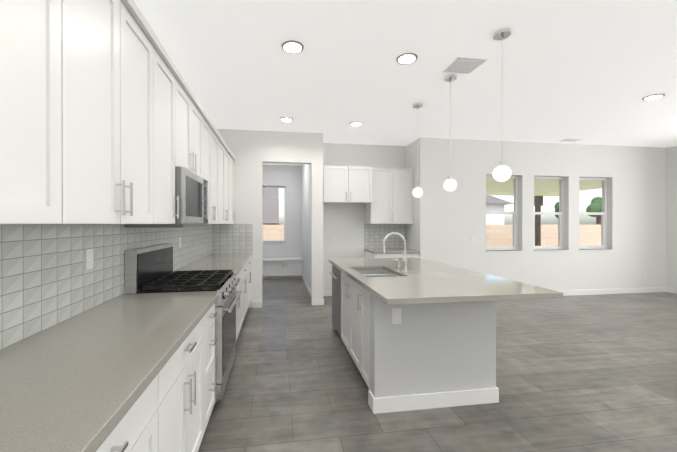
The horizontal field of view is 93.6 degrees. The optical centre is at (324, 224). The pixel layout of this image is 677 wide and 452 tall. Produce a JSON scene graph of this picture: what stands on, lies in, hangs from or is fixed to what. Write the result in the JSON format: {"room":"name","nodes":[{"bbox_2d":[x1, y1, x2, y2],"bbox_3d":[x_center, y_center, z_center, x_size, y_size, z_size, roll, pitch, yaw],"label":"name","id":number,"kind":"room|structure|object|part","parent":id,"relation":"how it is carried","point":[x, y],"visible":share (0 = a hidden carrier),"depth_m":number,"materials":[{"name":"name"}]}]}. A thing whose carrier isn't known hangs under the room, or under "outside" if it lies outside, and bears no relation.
{"room":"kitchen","nodes":[
{"label":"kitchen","id":0,"kind":"room"},
{"bbox_2d":[217,129,322,307],"bbox_3d":[-1.024,-0.094,5.415,2.000,2.970,0.120,0,0,-8],"label":"wall","id":1,"kind":"structure","parent":0,"point":[252,151],"depth_m":5.35,"materials":[{"name":"white paint"}]},
{"bbox_2d":[0,224,251,349],"bbox_3d":[-1.054,0.243,2.012,0.659,0.490,6.595,0,0,-8],"label":"backsplash","id":2,"kind":"structure","parent":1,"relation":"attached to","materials":[{"name":"tile"}]},
{"bbox_2d":[85,237,180,269],"bbox_3d":[-1.401,0.197,2.191,0.008,0.114,2.720,0,0,-8],"label":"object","id":3,"kind":"structure","parent":2,"relation":"attached to","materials":[{"name":"grey tile"}]},
{"bbox_2d":[262,164,301,257],"bbox_3d":[-1.409,-0.100,8.513,1.850,2.970,0.160,0,0,-8],"label":"wall","id":4,"kind":"structure","parent":0,"point":[289,177],"depth_m":8.50,"materials":[{"name":"white paint"}]},
{"bbox_2d":[262,186,285,243],"bbox_3d":[-1.451,-0.260,8.492,0.820,1.530,0.163,0,0,-8],"label":"window","id":5,"kind":"structure","parent":4,"relation":"in","point":[273,241],"depth_m":8.56,"materials":[{"name":"white plastic"}]},
{"bbox_2d":[302,164,310,289],"bbox_3d":[-0.398,-0.097,7.075,0.011,2.970,2.980,0,0,-8],"label":"wall","id":6,"kind":"structure","parent":0,"point":[306,213],"depth_m":7.11,"materials":[{"name":"white paint"}]},
{"bbox_2d":[323,143,405,290],"bbox_3d":[0.809,-0.096,6.345,1.900,2.970,0.120,0,0,-8],"label":"wall","id":7,"kind":"structure","parent":0,"point":[344,223],"depth_m":6.23,"materials":[{"name":"white paint"}]},
{"bbox_2d":[323,291,331,295],"bbox_3d":[0.334,1.339,6.210,0.920,0.100,0.014,0,0,-8],"label":"baseboard","id":8,"kind":"structure","parent":7,"relation":"attached to","point":[325,293],"depth_m":6.16,"materials":[{"name":"white"}]},
{"bbox_2d":[323,165,412,223],"bbox_3d":[0.809,-0.535,6.023,1.745,1.050,0.506,0,0,-8],"label":"upper cabinet","id":9,"kind":"object","parent":7,"relation":"attached to","point":[385,195],"visible":1,"depth_m":5.96,"materials":[{"name":"white wood"}]},
{"bbox_2d":[364,224,405,248],"bbox_3d":[1.207,0.234,6.339,0.865,0.490,0.008,0,0,-8],"label":"backsplash","id":10,"kind":"structure","parent":7,"relation":"attached to","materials":[{"name":"tile"}]},
{"bbox_2d":[134,0,676,164],"bbox_3d":[2.715,-1.614,3.076,9.870,0.080,12.100,0,0,-8],"label":"ceiling","id":11,"kind":"structure","parent":0,"point":[593,72],"depth_m":3.19,"materials":[{"name":"white paint"}]},
{"bbox_2d":[280,117,292,121],"bbox_3d":[-0.574,-1.569,4.762,0.200,0.016,0.200,0,0,-8],"label":"recessed light","id":12,"kind":"object","parent":11,"relation":"in","point":[286,119],"visible":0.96,"depth_m":4.73,"materials":[{"name":"white plastic"}]},
{"bbox_2d":[281,40,303,53],"bbox_3d":[-0.284,-1.566,2.813,0.200,0.016,0.200,0,0,-8],"label":"recessed light","id":13,"kind":"object","parent":11,"relation":"in","point":[292,46],"visible":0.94,"depth_m":2.79,"materials":[{"name":"white plastic"}]},
{"bbox_2d":[350,122,361,125],"bbox_3d":[0.487,-1.570,4.970,0.200,0.016,0.200,0,0,-8],"label":"recessed light","id":14,"kind":"object","parent":11,"relation":"in","point":[355,123],"visible":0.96,"depth_m":4.93,"materials":[{"name":"white plastic"}]},
{"bbox_2d":[396,53,417,64],"bbox_3d":[0.778,-1.566,3.011,0.200,0.016,0.200,0,0,-8],"label":"recessed light","id":15,"kind":"object","parent":11,"relation":"in","point":[406,58],"visible":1,"depth_m":2.98,"materials":[{"name":"white glass"}]},
{"bbox_2d":[412,103,422,197],"bbox_3d":[1.221,-0.964,4.180,0.138,1.223,0.138,0,0,-8],"label":"pendant light","id":16,"kind":"object","parent":11,"relation":"hanging from","point":[417,191],"visible":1,"depth_m":4.16,"materials":[{"name":"white glass"}]},
{"bbox_3d":[1.221,-0.422,4.181,0.138,0.138,0.138,0,0,-8],"label":"globe","id":17,"kind":"part","parent":16,"relation":"part of","materials":[{"name":"white glass"}]},
{"bbox_2d":[443,74,456,191],"bbox_3d":[1.339,-0.963,3.389,0.138,1.223,0.138,0,0,-8],"label":"pendant light","id":18,"kind":"object","parent":11,"relation":"hanging from","point":[450,184],"visible":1,"depth_m":3.37,"materials":[{"name":"white glass"}]},
{"bbox_3d":[1.339,-0.420,3.390,0.138,0.138,0.138,0,0,-8],"label":"globe","id":19,"kind":"part","parent":18,"relation":"part of","materials":[{"name":"white glass"}]},
{"bbox_2d":[443,56,486,73],"bbox_3d":[1.376,-1.565,3.141,0.290,0.018,0.290,0,0,-8],"label":"ceiling vent","id":20,"kind":"object","parent":11,"relation":"in","point":[463,65],"visible":1,"depth_m":3.11,"materials":[{"name":"white metal"}]},
{"bbox_2d":[493,28,511,181],"bbox_3d":[1.455,-0.961,2.608,0.138,1.223,0.138,0,0,-8],"label":"pendant light","id":21,"kind":"object","parent":11,"relation":"hanging from","point":[502,171],"visible":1,"depth_m":2.59,"materials":[{"name":"white glass"}]},
{"bbox_3d":[1.455,-0.418,2.609,0.138,0.138,0.138,0,0,-8],"label":"globe","id":22,"kind":"part","parent":21,"relation":"part of","materials":[{"name":"white glass"}]},
{"bbox_2d":[560,138,582,141],"bbox_3d":[4.600,-1.571,5.935,0.320,0.016,0.160,0,0,-8],"label":"ceiling vent","id":23,"kind":"object","parent":11,"relation":"in","point":[570,140],"visible":1,"depth_m":5.92,"materials":[{"name":"white metal"}]},
{"bbox_2d":[642,94,664,100],"bbox_3d":[4.060,-1.568,3.923,0.200,0.016,0.200,0,0,-8],"label":"recessed light","id":24,"kind":"object","parent":11,"relation":"in","point":[652,97],"visible":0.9,"depth_m":3.91,"materials":[{"name":"white plastic"}]},
{"bbox_2d":[406,137,426,259],"bbox_3d":[1.746,-0.095,6.095,0.120,2.970,0.650,0,0,-8],"label":"wall","id":25,"kind":"structure","parent":0,"point":[416,234],"depth_m":5.80,"materials":[{"name":"white paint"}]},
{"bbox_2d":[198,278,676,451],"bbox_3d":[2.715,1.426,3.082,9.870,0.060,12.100,0,0,-8],"label":"floor","id":26,"kind":"structure","parent":0,"point":[586,373],"depth_m":2.71,"materials":[{"name":"tile"}]},
{"bbox_2d":[100,368,167,451],"bbox_3d":[-0.886,0.965,0.788,0.622,0.870,0.878,0,0,-8],"label":"base cabinet","id":27,"kind":"object","parent":26,"relation":"on","point":[145,428],"depth_m":1.12,"materials":[{"name":"white wood"}]},
{"bbox_2d":[125,243,241,402],"bbox_3d":[-1.112,0.789,2.695,0.723,1.215,0.812,0,0,-8],"label":"range","id":28,"kind":"object","parent":26,"relation":"on","point":[148,269],"visible":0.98,"depth_m":2.46,"materials":[{"name":"silver metal"}]},
{"bbox_2d":[168,316,207,451],"bbox_3d":[-0.993,0.964,1.511,0.622,0.870,0.819,0,0,-8],"label":"base cabinet","id":29,"kind":"object","parent":26,"relation":"on","point":[187,370],"depth_m":1.62,"materials":[{"name":"white wood"}]},
{"bbox_2d":[0,292,219,451],"bbox_3d":[-0.830,0.511,0.517,0.654,0.040,3.571,0,0,-8],"label":"countertop","id":30,"kind":"structure","parent":29,"relation":"on","point":[69,385],"depth_m":1.09,"materials":[{"name":"grey stone"}]},
{"bbox_2d":[208,304,215,420],"bbox_3d":[-1.076,0.963,2.070,0.622,0.870,0.429,0,0,-8],"label":"base cabinet","id":31,"kind":"object","parent":26,"relation":"on","point":[211,311],"depth_m":2.19,"materials":[{"name":"white wood"}]},
{"bbox_2d":[201,268,243,340],"bbox_3d":[-1.287,0.960,3.488,0.622,0.870,0.799,0,0,-8],"label":"base cabinet","id":32,"kind":"object","parent":26,"relation":"on","point":[240,302],"depth_m":3.81,"materials":[{"name":"white wood"}]},
{"bbox_2d":[176,252,251,275],"bbox_3d":[-1.375,0.503,4.185,0.654,0.040,2.205,0,0,-8],"label":"countertop","id":33,"kind":"structure","parent":32,"relation":"on","point":[234,261],"depth_m":4.04,"materials":[{"name":"grey stone"}]},
{"bbox_2d":[244,264,247,317],"bbox_3d":[-1.392,0.958,4.191,0.622,0.870,0.858,0,0,-8],"label":"base cabinet","id":34,"kind":"object","parent":26,"relation":"on","point":[245,265],"depth_m":4.54,"materials":[{"name":"white wood"}]},
{"bbox_2d":[248,260,250,306],"bbox_3d":[-1.495,0.957,4.886,0.622,0.870,0.784,0,0,-8],"label":"base cabinet","id":35,"kind":"object","parent":26,"relation":"on","point":[249,273],"depth_m":4.97,"materials":[{"name":"white wood"}]},
{"bbox_2d":[262,257,302,278],"bbox_3d":[-1.373,1.136,8.194,1.575,0.500,0.475,0,0,-8],"label":"bench","id":36,"kind":"object","parent":26,"relation":"on","point":[282,268],"visible":0.6,"depth_m":8.04,"materials":[{"name":"white wood"}]},
{"bbox_2d":[364,224,419,257],"bbox_3d":[1.255,0.690,6.017,0.865,1.400,0.661,0,0,-8],"label":"cabinet","id":37,"kind":"object","parent":26,"relation":"on","point":[375,235],"visible":0.31,"depth_m":6.30,"materials":[{"name":"white"}]},
{"bbox_2d":[364,248,419,253],"bbox_3d":[1.255,0.500,6.016,0.865,0.040,0.655,0,0,-8],"label":"countertop","id":38,"kind":"structure","parent":37,"relation":"on","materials":[{"name":"stone"}]},
{"bbox_2d":[329,264,500,413],"bbox_3d":[0.705,0.950,3.354,1.055,0.890,1.898,0,0,-8],"label":"kitchen island","id":39,"kind":"object","parent":26,"relation":"on","point":[416,333],"depth_m":2.44,"materials":[{"name":"white paint"}]},
{"bbox_2d":[329,257,562,303],"bbox_3d":[0.846,0.529,3.228,1.265,0.127,2.300,0,0,-8],"label":"island countertop","id":40,"kind":"structure","parent":39,"relation":"on","point":[424,281],"depth_m":2.47,"materials":[{"name":"beige stone"}]},
{"bbox_2d":[356,269,399,276],"bbox_3d":[0.515,0.603,3.189,0.402,0.204,0.732,0,0,-8],"label":"sink","id":41,"kind":"object","parent":40,"relation":"in","point":[366,272],"depth_m":3.43,"materials":[{"name":"silver metal"}]},
{"bbox_2d":[381,232,408,267],"bbox_3d":[0.714,0.271,3.352,0.282,0.388,0.209,0,0,-8],"label":"faucet","id":42,"kind":"object","parent":40,"relation":"on","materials":[{"name":"silver metal"}]},
{"bbox_2d":[427,138,665,290],"bbox_3d":[4.430,-0.096,6.266,5.240,2.970,0.200,0,0,-8],"label":"wall","id":43,"kind":"structure","parent":0,"point":[635,176],"depth_m":6.18,"materials":[{"name":"white paint"}]},
{"bbox_2d":[486,175,522,251],"bbox_3d":[3.385,-0.210,6.088,0.760,1.460,0.185,0,0,-8],"label":"window","id":44,"kind":"structure","parent":43,"relation":"in","point":[501,248],"depth_m":6.16,"materials":[{"name":"white plastic"}]},
{"bbox_3d":[3.376,-0.220,6.150,0.670,1.350,0.004,0,0,-8],"label":"glass","id":45,"kind":"part","parent":44,"relation":"part of","materials":[{"name":"clear glass"}]},
{"bbox_2d":[534,176,568,251],"bbox_3d":[4.384,-0.211,6.236,0.760,1.460,0.185,0,0,-8],"label":"window","id":46,"kind":"structure","parent":43,"relation":"in","point":[560,232],"depth_m":6.32,"materials":[{"name":"white plastic"}]},
{"bbox_3d":[4.375,-0.221,6.298,0.670,1.350,0.004,0,0,-8],"label":"glass","id":47,"kind":"part","parent":46,"relation":"part of","materials":[{"name":"clear glass"}]},
{"bbox_2d":[579,178,612,250],"bbox_3d":[5.373,-0.211,6.383,0.760,1.460,0.185,0,0,-8],"label":"window","id":48,"kind":"structure","parent":43,"relation":"in","point":[603,234],"depth_m":6.47,"materials":[{"name":"white plastic"}]},
{"bbox_3d":[5.364,-0.221,6.445,0.670,1.350,0.004,0,0,-8],"label":"glass","id":49,"kind":"part","parent":48,"relation":"part of","materials":[{"name":"clear glass"}]},
{"bbox_2d":[559,287,665,295],"bbox_3d":[4.372,1.340,6.152,5.330,0.100,0.014,0,0,-8],"label":"baseboard","id":50,"kind":"structure","parent":43,"relation":"attached to","point":[565,293],"depth_m":6.35,"materials":[{"name":"white wood"}]},
{"bbox_2d":[666,146,676,288],"bbox_3d":[7.739,-0.088,2.334,0.150,2.970,8.850,0,0,-8],"label":"wall","id":51,"kind":"structure","parent":0,"point":[671,217],"depth_m":6.46,"materials":[{"name":"white paint"}]},
{"bbox_2d":[666,287,676,293],"bbox_3d":[7.666,1.347,2.266,0.014,0.100,8.670,0,0,-8],"label":"baseboard","id":52,"kind":"structure","parent":51,"relation":"attached to","point":[671,290],"depth_m":6.45,"materials":[{"name":"white wood"}]},
{"label":"outside","id":53,"kind":"structure","parent":0,"visible":0},
{"bbox_3d":[0.484,1.388,24.669,36.000,0.050,31.240,0,0,-8],"label":"ground","id":54,"kind":"structure","parent":53,"visible":0},
{"bbox_2d":[262,188,283,224],"bbox_3d":[-7.054,-0.806,16.539,9.700,4.450,10.100,0,0,-8],"label":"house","id":55,"kind":"structure","parent":54,"relation":"on","point":[268,216],"depth_m":13.33,"materials":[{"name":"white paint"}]},
{"bbox_2d":[262,225,600,245],"bbox_3d":[3.336,0.718,12.272,38.000,1.420,0.200,0,0,-8],"label":"wall","id":56,"kind":"structure","parent":54,"relation":"on","point":[497,235],"depth_m":12.79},
{"bbox_2d":[486,195,512,224],"bbox_3d":[8.159,-0.777,27.442,11.000,4.350,9.000,0,0,-8],"label":"house","id":57,"kind":"structure","parent":54,"relation":"on","point":[498,220],"depth_m":24.12,"materials":[{"name":"white paint"}]},
{"bbox_2d":[554,197,601,224],"bbox_3d":[19.011,-0.293,22.787,5.700,3.400,2.000,0,0,-8],"label":"tree","id":58,"kind":"object","parent":54,"relation":"on","point":[595,206],"depth_m":22.24,"materials":[{"name":"green plant"}]},
{"bbox_3d":[-1.285,-0.085,0.843,0.140,2.970,8.850,0,0,-8],"label":"wall","id":59,"kind":"structure","parent":0,"visible":0},
{"bbox_2d":[0,0,79,223],"bbox_3d":[-1.006,-0.550,0.655,0.347,1.100,0.928,0,0,-8],"label":"upper cabinet","id":60,"kind":"object","parent":59,"relation":"attached to","point":[40,39],"depth_m":0.99,"materials":[{"name":"white wood"}]},
{"bbox_2d":[80,0,159,223],"bbox_3d":[-1.125,-0.551,1.456,0.347,1.100,0.928,0,0,-8],"label":"upper cabinet","id":61,"kind":"object","parent":59,"relation":"attached to","point":[105,118],"depth_m":1.47,"materials":[{"name":"white wood"}]},
{"bbox_2d":[160,44,179,223],"bbox_3d":[-1.214,-0.552,2.057,0.347,1.100,0.523,0,0,-8],"label":"upper cabinet","id":62,"kind":"object","parent":59,"relation":"attached to","point":[169,74],"depth_m":2.17,"materials":[{"name":"white wood"}]},
{"bbox_2d":[180,76,203,178],"bbox_3d":[-1.304,-0.764,2.663,0.347,0.680,0.820,0,0,-8],"label":"upper cabinet","id":63,"kind":"object","parent":59,"relation":"attached to","point":[191,114],"depth_m":2.68,"materials":[{"name":"white wood"}]},
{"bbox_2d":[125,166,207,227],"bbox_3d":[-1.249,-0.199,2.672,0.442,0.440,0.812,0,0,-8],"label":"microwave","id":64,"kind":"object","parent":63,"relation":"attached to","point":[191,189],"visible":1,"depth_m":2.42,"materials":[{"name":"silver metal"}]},
{"bbox_2d":[204,112,219,223],"bbox_3d":[-1.429,-0.555,3.505,0.347,1.100,1.000,0,0,-8],"label":"upper cabinet","id":65,"kind":"object","parent":59,"relation":"attached to","point":[211,137],"depth_m":3.58,"materials":[{"name":"white wood"}]},
{"bbox_2d":[220,136,231,223],"bbox_3d":[-1.559,-0.557,4.378,0.347,1.100,1.000,0,0,-8],"label":"upper cabinet","id":66,"kind":"object","parent":59,"relation":"attached to","point":[225,156],"depth_m":4.55,"materials":[{"name":"white wood"}]},
{"bbox_2d":[232,156,234,223],"bbox_3d":[-1.652,-0.558,5.003,0.347,1.100,0.500,0,0,-8],"label":"upper cabinet","id":67,"kind":"object","parent":59,"relation":"attached to","point":[233,158],"depth_m":5.22,"materials":[{"name":"white wood"}]},
{"bbox_3d":[11.144,1.419,8.914,19.540,0.050,3.060,0,0,-8],"label":"patio","id":68,"kind":"object","parent":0,"visible":0},
{"bbox_2d":[486,178,601,245],"bbox_3d":[5.020,0.110,8.421,6.600,2.650,3.870,0,0,-8],"label":"patio cover","id":69,"kind":"object","parent":68,"relation":"on","point":[554,185],"depth_m":9.71,"materials":[{"name":"beige"}]}
]}

